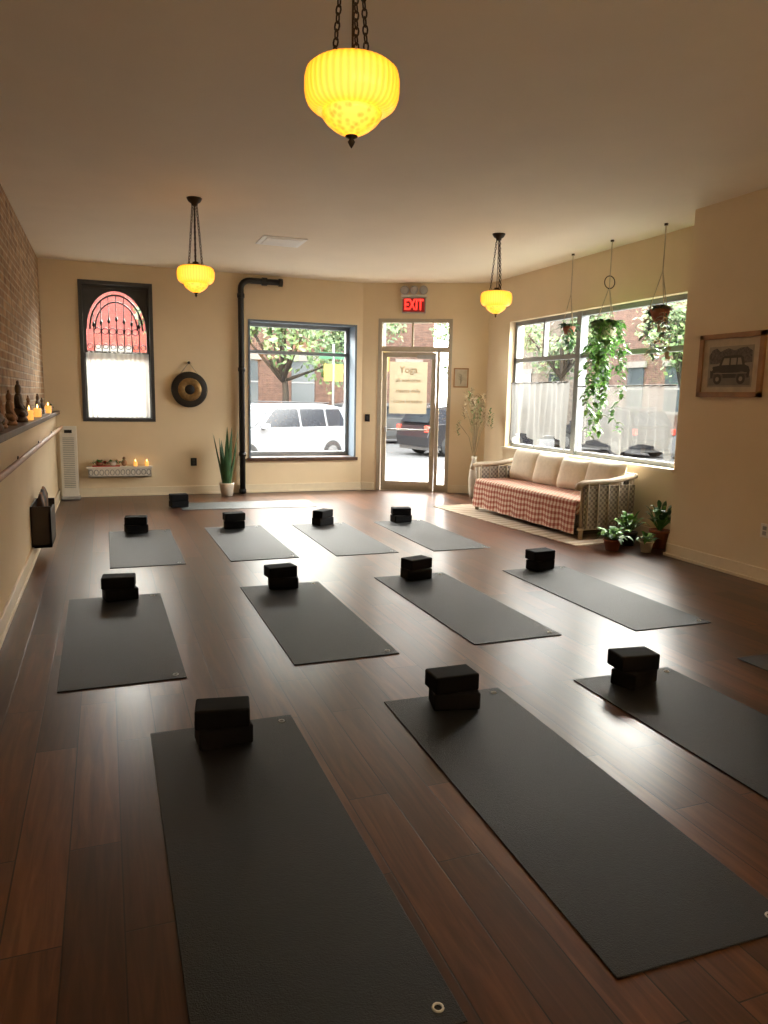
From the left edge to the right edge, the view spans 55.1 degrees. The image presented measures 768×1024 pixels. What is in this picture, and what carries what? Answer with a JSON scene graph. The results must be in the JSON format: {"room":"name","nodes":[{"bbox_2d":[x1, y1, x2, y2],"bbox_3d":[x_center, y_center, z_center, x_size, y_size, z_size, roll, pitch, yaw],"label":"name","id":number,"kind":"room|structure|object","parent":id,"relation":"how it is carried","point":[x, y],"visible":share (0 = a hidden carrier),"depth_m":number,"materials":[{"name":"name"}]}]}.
{"room":"exercise studio","nodes":[
{"label":"exercise studio","id":0,"kind":"room"},
{"bbox_2d":[0,184,44,413],"bbox_3d":[-2.464,-1.381,3.731,0.300,2.156,14.243,-2,9,-20],"label":"wall","id":1,"kind":"structure","parent":0,"point":[21,360],"depth_m":7.60,"materials":[{"name":"brick"}]},
{"bbox_2d":[0,416,58,614],"bbox_3d":[-2.434,0.270,4.012,0.434,1.210,14.243,-2,9,-20],"label":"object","id":2,"kind":"structure","parent":1,"relation":"attached to","point":[19,489],"depth_m":5.95,"materials":[{"name":"paint"}]},
{"bbox_2d":[0,489,61,648],"bbox_3d":[-2.227,0.795,4.176,0.030,0.130,14.243,-2,9,-20],"label":"baseboard","id":3,"kind":"structure","parent":2,"relation":"attached to","point":[6,617],"depth_m":5.40,"materials":[{"name":"paint"}]},
{"bbox_2d":[0,426,62,481],"bbox_3d":[-2.163,-0.137,4.025,0.108,0.100,13.600,-2,9,-20],"label":"ballet barre","id":4,"kind":"object","parent":2,"relation":"attached to","point":[7,471],"visible":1,"depth_m":5.45,"materials":[{"name":"brown wood"}]},
{"bbox_2d":[30,486,55,547],"bbox_3d":[-3.220,0.030,6.951,0.170,0.511,0.600,-2,9,-20],"label":"magazine rack","id":5,"kind":"object","parent":2,"relation":"attached to","point":[42,509],"visible":1,"depth_m":6.70,"materials":[{"name":"brown wood"}]},
{"bbox_2d":[0,411,59,442],"bbox_3d":[-2.252,-0.358,3.976,0.194,0.050,14.238,-2,9,-20],"label":"trim","id":6,"kind":"structure","parent":1,"relation":"attached to","point":[11,431],"depth_m":5.96,"materials":[{"name":"brown wood"}]},
{"bbox_2d":[0,411,4,431],"bbox_3d":[-2.619,-0.734,4.891,0.154,0.396,0.300,-2,9,-20],"label":"statue","id":7,"kind":"object","parent":6,"relation":"on","point":[2,419],"visible":1,"depth_m":4.91,"materials":[{"name":"brown wood"}]},
{"bbox_2d":[0,397,8,427],"bbox_3d":[-2.796,-0.727,5.365,0.090,0.231,0.175,-2,9,-20],"label":"statue","id":8,"kind":"object","parent":6,"relation":"on","point":[6,422],"visible":0.59,"depth_m":5.34,"materials":[{"name":"wood"}]},
{"bbox_2d":[5,390,17,425],"bbox_3d":[-2.989,-0.834,5.870,0.109,0.281,0.212,-2,9,-20],"label":"statue","id":9,"kind":"object","parent":6,"relation":"on","point":[10,414],"visible":0.97,"depth_m":5.83,"materials":[{"name":"wood"}]},
{"bbox_2d":[14,380,28,421],"bbox_3d":[-3.234,-0.981,6.510,0.142,0.363,0.275,-2,9,-20],"label":"statue","id":10,"kind":"object","parent":6,"relation":"on","point":[20,410],"visible":0.93,"depth_m":6.46,"materials":[{"name":"brown wood"}]},
{"bbox_2d":[26,395,33,412],"bbox_3d":[-3.551,-1.051,7.352,0.090,0.231,0.175,-2,9,-20],"label":"statue","id":11,"kind":"object","parent":6,"relation":"on","point":[27,398],"visible":0.43,"depth_m":7.32,"materials":[{"name":"ceramic"}]},
{"bbox_2d":[27,406,33,419],"bbox_3d":[-3.357,-0.938,6.958,0.077,0.138,0.075,-2,9,-20],"label":"votive candle","id":12,"kind":"object","parent":6,"relation":"on","point":[30,416],"visible":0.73,"depth_m":6.94,"materials":[{"name":"yellow wax"}]},
{"bbox_2d":[33,405,41,416],"bbox_3d":[-3.691,-1.081,7.835,0.077,0.138,0.075,-2,9,-20],"label":"votive candle","id":13,"kind":"object","parent":6,"relation":"on","point":[37,411],"visible":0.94,"depth_m":7.81,"materials":[{"name":"yellow wax"}]},
{"bbox_2d":[35,393,42,414],"bbox_3d":[-3.938,-1.224,8.367,0.096,0.248,0.187,-2,9,-20],"label":"statue","id":14,"kind":"object","parent":6,"relation":"on","point":[37,402],"visible":0.63,"depth_m":8.34,"materials":[{"name":"brown metal"}]},
{"bbox_2d":[40,397,45,413],"bbox_3d":[-4.149,-1.290,8.926,0.077,0.198,0.150,-2,9,-20],"label":"statue","id":15,"kind":"object","parent":6,"relation":"on","point":[41,400],"visible":0.86,"depth_m":8.90,"materials":[{"name":"brown wood"}]},
{"bbox_2d":[45,403,51,412],"bbox_3d":[-4.253,-1.322,9.314,0.077,0.138,0.075,-2,9,-20],"label":"votive candle","id":16,"kind":"object","parent":6,"relation":"on","point":[47,408],"visible":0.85,"depth_m":9.29,"materials":[{"name":"yellow wax"}]},
{"bbox_2d":[37,258,362,488],"bbox_3d":[-2.825,-1.981,11.461,5.080,3.356,0.477,-2,9,-20],"label":"wall","id":17,"kind":"structure","parent":0,"point":[201,330],"depth_m":11.15,"materials":[{"name":"paint"}]},
{"bbox_2d":[77,279,155,421],"bbox_3d":[-3.921,-2.341,10.825,1.010,2.000,0.220,-2,9,-20],"label":"window","id":18,"kind":"structure","parent":17,"relation":"in","point":[89,291],"depth_m":10.76,"materials":[{"name":"glass"}]},
{"bbox_2d":[86,351,150,417],"bbox_3d":[-3.916,-1.875,10.860,0.870,0.950,0.044,-2,9,-20],"label":"cafe curtain","id":19,"kind":"object","parent":18,"relation":"hanging from","point":[118,385],"visible":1,"depth_m":10.86,"materials":[{"name":"white fabric"}]},
{"bbox_2d":[86,465,152,477],"bbox_3d":[-3.916,-0.602,10.921,0.920,0.155,0.170,-2,9,-20],"label":"wall shelf","id":20,"kind":"object","parent":17,"relation":"attached to","point":[140,470],"visible":1,"depth_m":10.86,"materials":[{"name":"white paint"}]},
{"bbox_2d":[90,457,126,466],"bbox_3d":[-4.051,-0.741,10.821,0.512,0.143,0.144,-2,9,-20],"label":"flower arrangement","id":21,"kind":"object","parent":20,"relation":"on","point":[99,463],"visible":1,"depth_m":10.83,"materials":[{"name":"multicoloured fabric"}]},
{"bbox_2d":[171,361,207,406],"bbox_3d":[-2.935,-1.925,11.102,0.536,0.687,0.126,-2,9,-20],"label":"gong","id":22,"kind":"object","parent":17,"relation":"attached to","point":[188,389],"visible":1,"depth_m":11.08,"materials":[{"name":"brown metal"}]},
{"bbox_2d":[191,458,196,465],"bbox_3d":[-2.935,-0.773,11.349,0.090,0.120,0.016,-2,9,-20],"label":"power outlet","id":23,"kind":"object","parent":17,"relation":"attached to","point":[193,460],"visible":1,"depth_m":11.35,"materials":[{"name":"black plastic"}]},
{"bbox_2d":[61,482,360,496],"bbox_3d":[-2.564,-0.357,11.550,4.646,0.130,0.030,-2,9,-20],"label":"baseboard","id":24,"kind":"structure","parent":17,"relation":"attached to","point":[250,488],"depth_m":11.47,"materials":[{"name":"paint"}]},
{"bbox_2d":[237,277,282,493],"bbox_3d":[-1.922,-1.939,11.456,0.696,3.310,0.120,-2,9,-20],"label":"pipe","id":25,"kind":"object","parent":17,"relation":"attached to","point":[263,281],"visible":1,"depth_m":11.28,"materials":[{"name":"black metal"}]},
{"bbox_2d":[247,319,357,460],"bbox_3d":[-1.357,-1.949,11.981,1.830,2.190,0.477,-2,9,-20],"label":"window","id":26,"kind":"structure","parent":17,"relation":"in","point":[350,352],"depth_m":12.14,"materials":[{"name":"blue paint"}]},
{"bbox_2d":[0,490,767,1023],"bbox_3d":[0.636,0.785,5.418,7.129,0.120,14.930,-2,9,-20],"label":"floor","id":27,"kind":"structure","parent":0,"point":[88,931],"depth_m":3.22,"materials":[{"name":"brown wood"}]},
{"bbox_2d":[59,426,80,499],"bbox_3d":[-4.501,-0.702,10.532,0.260,1.050,0.220,-2,9,-20],"label":"heater","id":28,"kind":"object","parent":27,"relation":"on","point":[68,434],"visible":1,"depth_m":10.46,"materials":[{"name":"grey plastic"}]},
{"bbox_2d":[57,593,186,692],"bbox_3d":[-1.708,0.778,4.743,0.652,0.010,1.830,-2,9,-21],"label":"yoga mat","id":29,"kind":"object","parent":27,"relation":"on","point":[126,642],"visible":0.99,"depth_m":4.50,"materials":[{"name":"grey rubber"}]},
{"bbox_2d":[101,573,138,602],"bbox_3d":[-1.977,0.563,5.508,0.262,0.177,0.190,-2,9,-20],"label":"block stack","id":30,"kind":"object","parent":29,"relation":"on","point":[115,587],"depth_m":5.45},
{"bbox_2d":[109,529,185,568],"bbox_3d":[-2.428,0.346,7.432,0.652,0.010,1.830,-2,9,-20],"label":"yoga mat","id":31,"kind":"object","parent":27,"relation":"on","point":[152,547],"visible":1,"depth_m":7.25,"materials":[{"name":"grey rubber"}]},
{"bbox_2d":[124,515,148,533],"bbox_3d":[-2.753,0.133,8.173,0.253,0.177,0.181,-2,9,-20],"label":"block stack","id":32,"kind":"object","parent":31,"relation":"on","point":[132,523],"depth_m":8.11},
{"bbox_2d":[213,429,237,495],"bbox_3d":[-2.419,-0.763,11.203,0.320,1.044,0.306,7,10,32],"label":"snake plant","id":33,"kind":"object","parent":27,"relation":"on","point":[226,470],"visible":1,"depth_m":11.18,"materials":[{"name":"green plant"}]},
{"bbox_2d":[181,500,316,509],"bbox_3d":[-1.919,-0.102,10.389,1.830,0.006,0.660,-2,9,-18],"label":"yoga mat","id":34,"kind":"object","parent":27,"relation":"on","point":[284,503],"visible":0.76,"depth_m":10.36,"materials":[{"name":"grey rubber"}]},
{"bbox_2d":[169,493,188,507],"bbox_3d":[-2.805,-0.160,10.054,0.257,0.177,0.190,-2,9,-20],"label":"block stack","id":35,"kind":"object","parent":34,"relation":"on","point":[176,500],"depth_m":9.99,"materials":[{"name":"black plastic"}]},
{"bbox_2d":[205,525,298,561],"bbox_3d":[-1.447,0.308,7.795,0.652,0.010,1.830,-2,9,-21],"label":"yoga mat","id":36,"kind":"object","parent":27,"relation":"on","point":[249,543],"visible":0.99,"depth_m":7.63,"materials":[{"name":"grey rubber"}]},
{"bbox_2d":[222,511,244,528],"bbox_3d":[-1.744,0.094,8.556,0.248,0.177,0.181,-2,9,-20],"label":"block stack","id":37,"kind":"object","parent":36,"relation":"on","point":[231,520],"depth_m":8.49,"materials":[{"name":"black plastic"}]},
{"bbox_2d":[150,715,467,1023],"bbox_3d":[-0.427,1.137,2.589,0.652,0.010,1.885,-2,9,-20],"label":"yoga mat","id":38,"kind":"object","parent":27,"relation":"on","point":[284,913],"visible":0.98,"depth_m":2.25,"materials":[{"name":"grey rubber"}]},
{"bbox_2d":[194,696,252,750],"bbox_3d":[-0.717,0.934,3.272,0.254,0.177,0.182,-2,9,-20],"label":"block stack","id":39,"kind":"object","parent":38,"relation":"on","point":[220,722],"depth_m":3.21,"materials":[{"name":"black plastic"}]},
{"bbox_2d":[240,581,398,664],"bbox_3d":[-0.533,0.730,5.195,0.652,0.010,1.830,-2,9,-20],"label":"yoga mat","id":40,"kind":"object","parent":27,"relation":"on","point":[310,624],"visible":1,"depth_m":4.96,"materials":[{"name":"grey rubber"}]},
{"bbox_2d":[264,562,298,588],"bbox_3d":[-0.825,0.517,5.944,0.273,0.177,0.191,-2,9,-20],"label":"block stack","id":41,"kind":"object","parent":40,"relation":"on","point":[281,575],"depth_m":5.88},
{"bbox_2d":[293,522,398,555],"bbox_3d":[-0.478,0.278,8.116,0.652,0.010,1.830,-2,9,-20],"label":"yoga mat","id":42,"kind":"object","parent":27,"relation":"on","point":[341,539],"visible":0.98,"depth_m":7.95,"materials":[{"name":"grey rubber"}]},
{"bbox_2d":[312,508,333,525],"bbox_3d":[-0.740,0.061,8.895,0.272,0.177,0.258,-2,9,-20],"label":"block stack","id":43,"kind":"object","parent":42,"relation":"on","point":[320,517],"depth_m":8.82,"materials":[{"name":"black plastic"}]},
{"bbox_2d":[374,520,489,550],"bbox_3d":[0.490,0.246,8.438,0.652,0.010,1.830,-2,9,-20],"label":"yoga mat","id":44,"kind":"object","parent":27,"relation":"on","point":[430,536],"visible":0.99,"depth_m":8.28,"materials":[{"name":"grey rubber"}]},
{"bbox_2d":[390,507,411,522],"bbox_3d":[0.211,0.030,9.208,0.257,0.177,0.190,-2,9,-20],"label":"block stack","id":45,"kind":"object","parent":44,"relation":"on","point":[398,514],"depth_m":9.13,"materials":[{"name":"black plastic"}]},
{"bbox_2d":[374,572,561,644],"bbox_3d":[0.548,0.687,5.608,0.652,0.010,1.830,-2,9,-21],"label":"yoga mat","id":46,"kind":"object","parent":27,"relation":"on","point":[477,617],"visible":0.96,"depth_m":5.39,"materials":[{"name":"grey rubber"}]},
{"bbox_2d":[400,555,431,580],"bbox_3d":[0.279,0.479,6.331,0.264,0.177,0.208,-2,9,-20],"label":"block stack","id":47,"kind":"object","parent":46,"relation":"on","point":[417,567],"depth_m":6.27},
{"bbox_2d":[454,387,493,497],"bbox_3d":[1.412,-1.079,11.511,0.618,1.722,0.524,-2,9,-20],"label":"vase","id":48,"kind":"object","parent":27,"relation":"on","point":[472,473],"visible":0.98,"depth_m":11.47,"materials":[{"name":"beige ceramic"}]},
{"bbox_2d":[434,504,639,546],"bbox_3d":[1.829,0.115,9.459,1.000,0.007,3.120,-3,10,-26],"label":"striped rug","id":49,"kind":"object","parent":27,"relation":"on","point":[589,537],"visible":0.56,"depth_m":9.01,"materials":[{"name":"fabric"}]},
{"bbox_2d":[470,448,637,539],"bbox_3d":[2.038,-0.304,9.361,0.842,0.858,2.433,-3,10,-22],"label":"sofa","id":50,"kind":"object","parent":49,"relation":"on","point":[560,492],"visible":0.98,"depth_m":8.95,"materials":[{"name":"fabric"}]},
{"bbox_2d":[384,687,767,978],"bbox_3d":[0.621,1.099,2.969,0.652,0.010,1.900,-2,9,-19],"label":"yoga mat","id":51,"kind":"object","parent":27,"relation":"on","point":[641,893],"visible":0.98,"depth_m":2.58,"materials":[{"name":"grey rubber"}]},
{"bbox_2d":[425,664,480,710],"bbox_3d":[0.355,0.887,3.710,0.259,0.177,0.194,-2,9,-20],"label":"block stack","id":52,"kind":"object","parent":51,"relation":"on","point":[454,687],"depth_m":3.65,"materials":[{"name":"black plastic"}]},
{"bbox_2d":[503,566,710,630],"bbox_3d":[1.698,0.656,5.953,0.652,0.010,1.830,-2,9,-20],"label":"yoga mat","id":53,"kind":"object","parent":27,"relation":"on","point":[636,612],"visible":1,"depth_m":5.75,"materials":[{"name":"grey rubber"}]},
{"bbox_2d":[525,547,554,570],"bbox_3d":[1.439,0.434,6.765,0.264,0.177,0.208,-2,9,-20],"label":"block stack","id":54,"kind":"object","parent":53,"relation":"on","point":[538,559],"depth_m":6.71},
{"bbox_2d":[597,526,632,550],"bbox_3d":[2.402,0.282,7.702,0.333,0.239,0.392,0,9,-5],"label":"pothos","id":55,"kind":"object","parent":27,"relation":"on","point":[613,538],"visible":1,"depth_m":7.66,"materials":[{"name":"plant"}]},
{"bbox_2d":[608,511,648,545],"bbox_3d":[2.603,0.158,8.018,0.435,0.396,0.399,-6,11,-37],"label":"peace lily","id":56,"kind":"object","parent":27,"relation":"on","point":[631,522],"visible":0.98,"depth_m":7.94,"materials":[{"name":"green plant"}]},
{"bbox_2d":[636,531,658,552],"bbox_3d":[2.745,0.302,7.651,0.224,0.230,0.259,10,12,44],"label":"potted plant","id":57,"kind":"object","parent":27,"relation":"on","point":[646,544],"visible":1,"depth_m":7.61,"materials":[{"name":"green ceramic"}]},
{"bbox_2d":[644,500,671,548],"bbox_3d":[2.965,0.124,7.840,0.394,0.531,0.376,5,10,26],"label":"potted plant","id":58,"kind":"object","parent":27,"relation":"on","point":[661,516],"visible":0.91,"depth_m":7.80,"materials":[{"name":"green plant"}]},
{"bbox_2d":[574,667,767,799],"bbox_3d":[1.689,1.062,3.337,0.652,0.010,1.880,-2,9,-20],"label":"yoga mat","id":59,"kind":"object","parent":27,"relation":"on","point":[726,733],"visible":0.98,"depth_m":3.61,"materials":[{"name":"grey rubber"}]},
{"bbox_2d":[607,646,659,690],"bbox_3d":[1.381,0.854,4.052,0.267,0.177,0.216,-2,9,-20],"label":"block stack","id":60,"kind":"object","parent":59,"relation":"on","point":[635,668],"depth_m":3.99,"materials":[{"name":"black plastic"}]},
{"bbox_2d":[737,654,767,670],"bbox_3d":[2.792,1.021,3.739,0.652,0.010,1.880,-2,9,-20],"label":"yoga mat","id":61,"kind":"object","parent":27,"relation":"on","point":[760,661],"visible":1,"depth_m":4.45,"materials":[{"name":"grey rubber"}]},
{"bbox_2d":[0,0,767,282],"bbox_3d":[0.704,-2.665,4.882,7.129,0.150,14.930,-2,9,-20],"label":"ceiling","id":62,"kind":"structure","parent":0,"point":[562,129],"depth_m":5.10,"materials":[{"name":"paint"}]},
{"bbox_2d":[177,196,214,296],"bbox_3d":[-1.794,-2.507,6.994,0.350,0.906,0.350,-2,9,-20],"label":"pendant lamp","id":63,"kind":"object","parent":62,"relation":"hanging from","point":[196,277],"visible":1,"depth_m":6.93,"materials":[{"name":"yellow glass"}]},
{"bbox_2d":[256,235,307,247],"bbox_3d":[-1.226,-3.219,8.771,0.520,0.024,0.480,-2,9,-20],"label":"ceiling air vent","id":64,"kind":"object","parent":62,"relation":"attached to","point":[265,239],"depth_m":8.69,"materials":[{"name":"white metal"}]},
{"bbox_2d":[304,0,399,147],"bbox_3d":[-0.113,-1.803,2.672,0.350,0.906,0.350,-2,9,-20],"label":"pendant lamp","id":65,"kind":"object","parent":62,"relation":"hanging from","point":[352,89],"visible":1,"depth_m":2.61,"materials":[{"name":"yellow glass"}]},
{"bbox_2d":[481,233,511,317],"bbox_3d":[1.269,-2.642,8.245,0.350,0.906,0.350,-2,9,-20],"label":"pendant lamp","id":66,"kind":"object","parent":62,"relation":"hanging from","point":[496,300],"visible":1,"depth_m":8.18,"materials":[{"name":"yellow glass"}]},
{"bbox_2d":[557,254,581,352],"bbox_3d":[2.373,-2.624,9.310,0.368,1.225,0.296,-6,12,-40],"label":"plant","id":67,"kind":"object","parent":62,"relation":"hanging from","point":[568,329],"visible":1,"depth_m":9.29,"materials":[{"name":"green plant"}]},
{"bbox_2d":[576,240,630,439],"bbox_3d":[2.568,-1.967,8.520,0.527,2.273,0.708,-2,9,-20],"label":"pothos","id":68,"kind":"object","parent":62,"relation":"hanging from","point":[607,328],"visible":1,"depth_m":8.47,"materials":[{"name":"green plant"}]},
{"bbox_2d":[637,223,675,364],"bbox_3d":[2.887,-2.253,7.639,0.374,1.425,0.394,-6,11,-37],"label":"planter","id":69,"kind":"object","parent":62,"relation":"hanging from","point":[659,314],"visible":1,"depth_m":7.64,"materials":[{"name":"brown plant"}]},
{"bbox_2d":[361,283,490,492],"bbox_3d":[0.661,-2.017,12.127,2.036,3.356,0.250,2,9,7],"label":"wall","id":70,"kind":"structure","parent":0,"point":[459,302],"depth_m":11.89,"materials":[{"name":"beige paint"}]},
{"bbox_2d":[365,414,369,421],"bbox_3d":[-0.275,-1.559,12.181,0.080,0.120,0.020,2,9,7],"label":"light switch","id":71,"kind":"object","parent":70,"relation":"attached to","point":[367,416],"visible":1,"depth_m":12.18,"materials":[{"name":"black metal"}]},
{"bbox_2d":[380,352,436,490],"bbox_3d":[0.392,-1.479,12.138,0.880,2.260,0.129,2,9,7],"label":"door","id":72,"kind":"structure","parent":70,"relation":"in","point":[408,380],"depth_m":12.10,"materials":[{"name":"paint"}]},
{"bbox_2d":[400,286,427,312],"bbox_3d":[0.480,-3.398,11.764,0.440,0.420,0.095,2,9,7],"label":"exit sign","id":73,"kind":"object","parent":70,"relation":"attached to","point":[413,303],"visible":1,"depth_m":11.74,"materials":[{"name":"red plastic"}]},
{"bbox_2d":[376,319,452,492],"bbox_3d":[0.491,-1.714,12.134,1.200,2.850,0.150,2,9,7],"label":"door frame","id":74,"kind":"structure","parent":70,"relation":"attached to","point":[436,487],"depth_m":12.00,"materials":[{"name":"paint"}]},
{"bbox_2d":[361,482,468,492],"bbox_3d":[0.603,-0.403,12.244,2.016,0.130,0.020,2,9,7],"label":"baseboard","id":75,"kind":"structure","parent":70,"relation":"attached to","point":[364,485],"depth_m":12.17,"materials":[{"name":"beige wood"}]},
{"bbox_2d":[453,368,468,387],"bbox_3d":[1.245,-2.167,11.890,0.240,0.310,0.022,2,9,7],"label":"framed botanical print","id":76,"kind":"object","parent":70,"relation":"attached to","point":[461,375],"visible":1,"depth_m":11.89,"materials":[{"name":"beige paper"}]},
{"bbox_2d":[484,226,693,529],"bbox_3d":[2.640,-1.592,9.641,0.250,3.356,5.240,-2,9,-20],"label":"wall","id":77,"kind":"structure","parent":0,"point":[636,267],"depth_m":9.30,"materials":[{"name":"beige paint"}]},
{"bbox_2d":[500,293,687,472],"bbox_3d":[2.596,-1.653,9.593,0.240,1.910,3.740,-2,9,-20],"label":"window","id":78,"kind":"structure","parent":77,"relation":"in","point":[582,317],"depth_m":9.69,"materials":[{"name":"white wood"}]},
{"bbox_2d":[508,381,569,450],"bbox_3d":[2.193,-1.396,10.596,0.098,0.940,1.500,-2,9,-20],"label":"cafe curtain","id":79,"kind":"object","parent":78,"relation":"hanging from","point":[539,410],"visible":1,"depth_m":10.48,"materials":[{"name":"white fabric"}]},
{"bbox_2d":[573,384,677,464],"bbox_3d":[2.845,-1.088,8.886,0.098,0.880,1.810,-2,9,-20],"label":"cafe curtain","id":80,"kind":"object","parent":78,"relation":"hanging from","point":[646,414],"visible":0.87,"depth_m":8.63,"materials":[{"name":"white fabric"}]},
{"bbox_2d":[621,525,669,542],"bbox_3d":[2.461,-0.002,9.896,0.020,0.130,4.820,-2,9,-20],"label":"baseboard","id":81,"kind":"structure","parent":77,"relation":"attached to","point":[640,528],"depth_m":8.51,"materials":[{"name":"beige paint"}]},
{"bbox_2d":[669,187,767,568],"bbox_3d":[4.626,-0.587,3.423,0.458,3.356,8.450,-2,9,-20],"label":"wall","id":82,"kind":"structure","parent":0,"point":[720,497],"depth_m":6.74,"materials":[{"name":"paint"}]},
{"bbox_2d":[663,543,767,584],"bbox_3d":[4.573,1.005,3.680,0.493,0.130,8.485,-2,9,-20],"label":"baseboard","id":83,"kind":"structure","parent":82,"relation":"attached to","point":[735,568],"depth_m":6.85,"materials":[{"name":"paint"}]},
{"bbox_2d":[696,330,767,396],"bbox_3d":[3.128,-1.328,6.655,0.030,0.570,0.740,-2,9,-20],"label":"picture","id":84,"kind":"object","parent":82,"relation":"attached to","point":[729,364],"visible":1,"depth_m":6.62,"materials":[{"name":"brown paper"}]},
{"bbox_2d":[760,523,767,537],"bbox_3d":[3.299,0.162,6.373,0.016,0.120,0.090,-2,9,-20],"label":"power outlet","id":85,"kind":"object","parent":82,"relation":"attached to","point":[764,527],"visible":1,"depth_m":6.37,"materials":[{"name":"white paint"}]},
{"label":"outside","id":86,"kind":"structure","parent":0,"visible":0},
{"bbox_2d":[385,439,673,469],"bbox_3d":[-1.221,-2.987,31.516,100.000,0.150,100.000,-2,9,-20],"label":"ground","id":87,"kind":"structure","parent":86,"point":[397,458],"depth_m":23.96,"materials":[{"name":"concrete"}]},
{"bbox_2d":[86,292,146,352],"bbox_3d":[-13.637,-7.335,30.414,11.600,8.300,8.300,-2,9,-20],"label":"building","id":88,"kind":"structure","parent":87,"relation":"on","point":[104,312],"depth_m":27.49,"materials":[{"name":"brick"}]},
{"bbox_2d":[251,401,343,450],"bbox_3d":[-2.989,-2.088,19.526,2.200,1.687,4.588,9,12,43],"label":"van","id":89,"kind":"object","parent":87,"relation":"on","point":[284,425],"visible":0.38,"depth_m":19.12,"materials":[{"name":"white paint"}]},
{"bbox_2d":[250,326,344,400],"bbox_3d":[-3.066,-4.822,23.645,5.339,5.836,3.785,-2,9,-20],"label":"street tree","id":90,"kind":"object","parent":87,"relation":"on","point":[284,366],"visible":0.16,"depth_m":23.95,"materials":[{"name":"green plant"}]},
{"bbox_2d":[319,344,343,405],"bbox_3d":[-1.545,-3.366,22.348,0.900,3.400,0.080,-2,9,-20],"label":"sign post","id":91,"kind":"object","parent":87,"relation":"on","point":[333,372],"visible":0.68,"depth_m":22.18,"materials":[{"name":"metal"}]},
{"bbox_2d":[250,323,434,404],"bbox_3d":[-3.873,-7.711,35.690,10.000,7.800,9.300,-2,9,-20],"label":"brick building","id":92,"kind":"structure","parent":87,"relation":"on","point":[265,386],"depth_m":31.34,"materials":[{"name":"brick"}]},
{"bbox_2d":[312,323,406,360],"bbox_3d":[-1.041,-5.494,26.098,4.777,6.486,4.035,6,10,27],"label":"street tree","id":93,"kind":"object","parent":87,"relation":"on","point":[341,336],"visible":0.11,"depth_m":25.68,"materials":[{"name":"green plant"}]},
{"bbox_2d":[331,401,405,438],"bbox_3d":[-0.164,-3.705,30.285,4.588,1.687,2.200,-2,9,-20],"label":"parked car","id":94,"kind":"object","parent":87,"relation":"on","point":[392,419],"visible":0.11,"depth_m":29.55,"materials":[{"name":"grey paint"}]},
{"bbox_2d":[383,323,388,370],"bbox_3d":[-0.712,-4.282,21.301,1.719,5.564,0.311,-2,9,-18],"label":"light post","id":95,"kind":"object","parent":87,"relation":"on","point":[384,324],"visible":0.04,"depth_m":21.41,"materials":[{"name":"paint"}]},
{"bbox_2d":[396,403,532,455],"bbox_3d":[2.823,-2.820,24.961,4.588,1.687,2.200,-4,10,-32],"label":"parked car","id":96,"kind":"object","parent":87,"relation":"on","point":[418,441],"visible":0.2,"depth_m":23.62,"materials":[{"name":"black paint"}]},
{"bbox_2d":[429,324,532,345],"bbox_3d":[3.250,-5.872,26.770,4.620,7.193,4.988,-2,9,-20],"label":"street tree","id":97,"kind":"object","parent":87,"relation":"on","point":[438,325],"visible":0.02,"depth_m":25.59,"materials":[{"name":"green plant"}]},
{"bbox_2d":[435,324,542,380],"bbox_3d":[4.944,-7.056,35.222,5.007,7.003,3.886,-2,9,-20],"label":"street tree","id":98,"kind":"object","parent":87,"relation":"on","point":[445,367],"visible":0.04,"depth_m":35.16,"materials":[{"name":"green plant"}]},
{"bbox_2d":[522,319,589,424],"bbox_3d":[12.018,-9.391,46.872,12.300,8.300,11.300,-2,9,-20],"label":"building","id":99,"kind":"structure","parent":87,"relation":"on","point":[527,370],"depth_m":40.21,"materials":[{"name":"brick"}]},
{"bbox_2d":[523,311,617,447],"bbox_3d":[7.245,-5.839,29.141,4.572,6.553,3.650,8,11,36],"label":"street tree","id":100,"kind":"object","parent":87,"relation":"on","point":[560,368],"visible":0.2,"depth_m":28.86,"materials":[{"name":"green plant"}]},
{"bbox_2d":[553,421,675,455],"bbox_3d":[8.166,-2.942,26.419,2.200,1.687,4.588,-2,9,-20],"label":"parked car","id":101,"kind":"object","parent":87,"relation":"on","point":[638,448],"visible":0.26,"depth_m":25.43,"materials":[{"name":"black paint"}]},
{"bbox_2d":[587,302,686,428],"bbox_3d":[18.124,-5.979,24.047,9.100,8.800,25.800,-2,9,-20],"label":"building","id":102,"kind":"structure","parent":87,"relation":"on","point":[642,371],"depth_m":31.10,"materials":[{"name":"brick"}]},
{"bbox_2d":[632,300,686,458],"bbox_3d":[9.982,-4.335,23.650,3.919,5.374,3.124,6,10,28],"label":"street tree","id":103,"kind":"object","parent":87,"relation":"on","point":[678,316],"visible":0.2,"depth_m":23.36,"materials":[{"name":"green plant"}]},
{"bbox_2d":[671,436,675,456],"bbox_3d":[10.462,-2.047,20.944,2.200,1.687,4.588,-2,9,-20],"label":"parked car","id":104,"kind":"object","parent":87,"relation":"on","point":[674,437],"visible":0.02,"depth_m":22.59,"materials":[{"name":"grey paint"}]},
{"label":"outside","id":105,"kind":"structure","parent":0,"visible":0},
{"bbox_2d":[385,469,443,484],"bbox_3d":[-10.164,2.056,-3.207,40.179,0.200,30.600,-2,9,-20],"label":"sidewalk","id":106,"kind":"structure","parent":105,"point":[393,475],"depth_m":15.72,"materials":[{"name":"concrete"}]},
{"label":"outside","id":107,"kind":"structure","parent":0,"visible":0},
{"bbox_2d":[541,435,662,454],"bbox_3d":[6.058,-0.022,12.365,80.000,0.150,48.600,-2,9,-20],"label":"sidewalk","id":108,"kind":"structure","parent":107,"point":[547,436],"depth_m":35.77,"materials":[{"name":"concrete"}]},
{"bbox_2d":[133,307,145,333],"bbox_3d":[-6.228,-4.786,24.189,3.149,5.476,3.798,-6,11,-39],"label":"street tree","id":109,"kind":"object","parent":108,"relation":"on","point":[138,309],"visible":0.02,"depth_m":24.05,"materials":[{"name":"green plant"}]}
]}

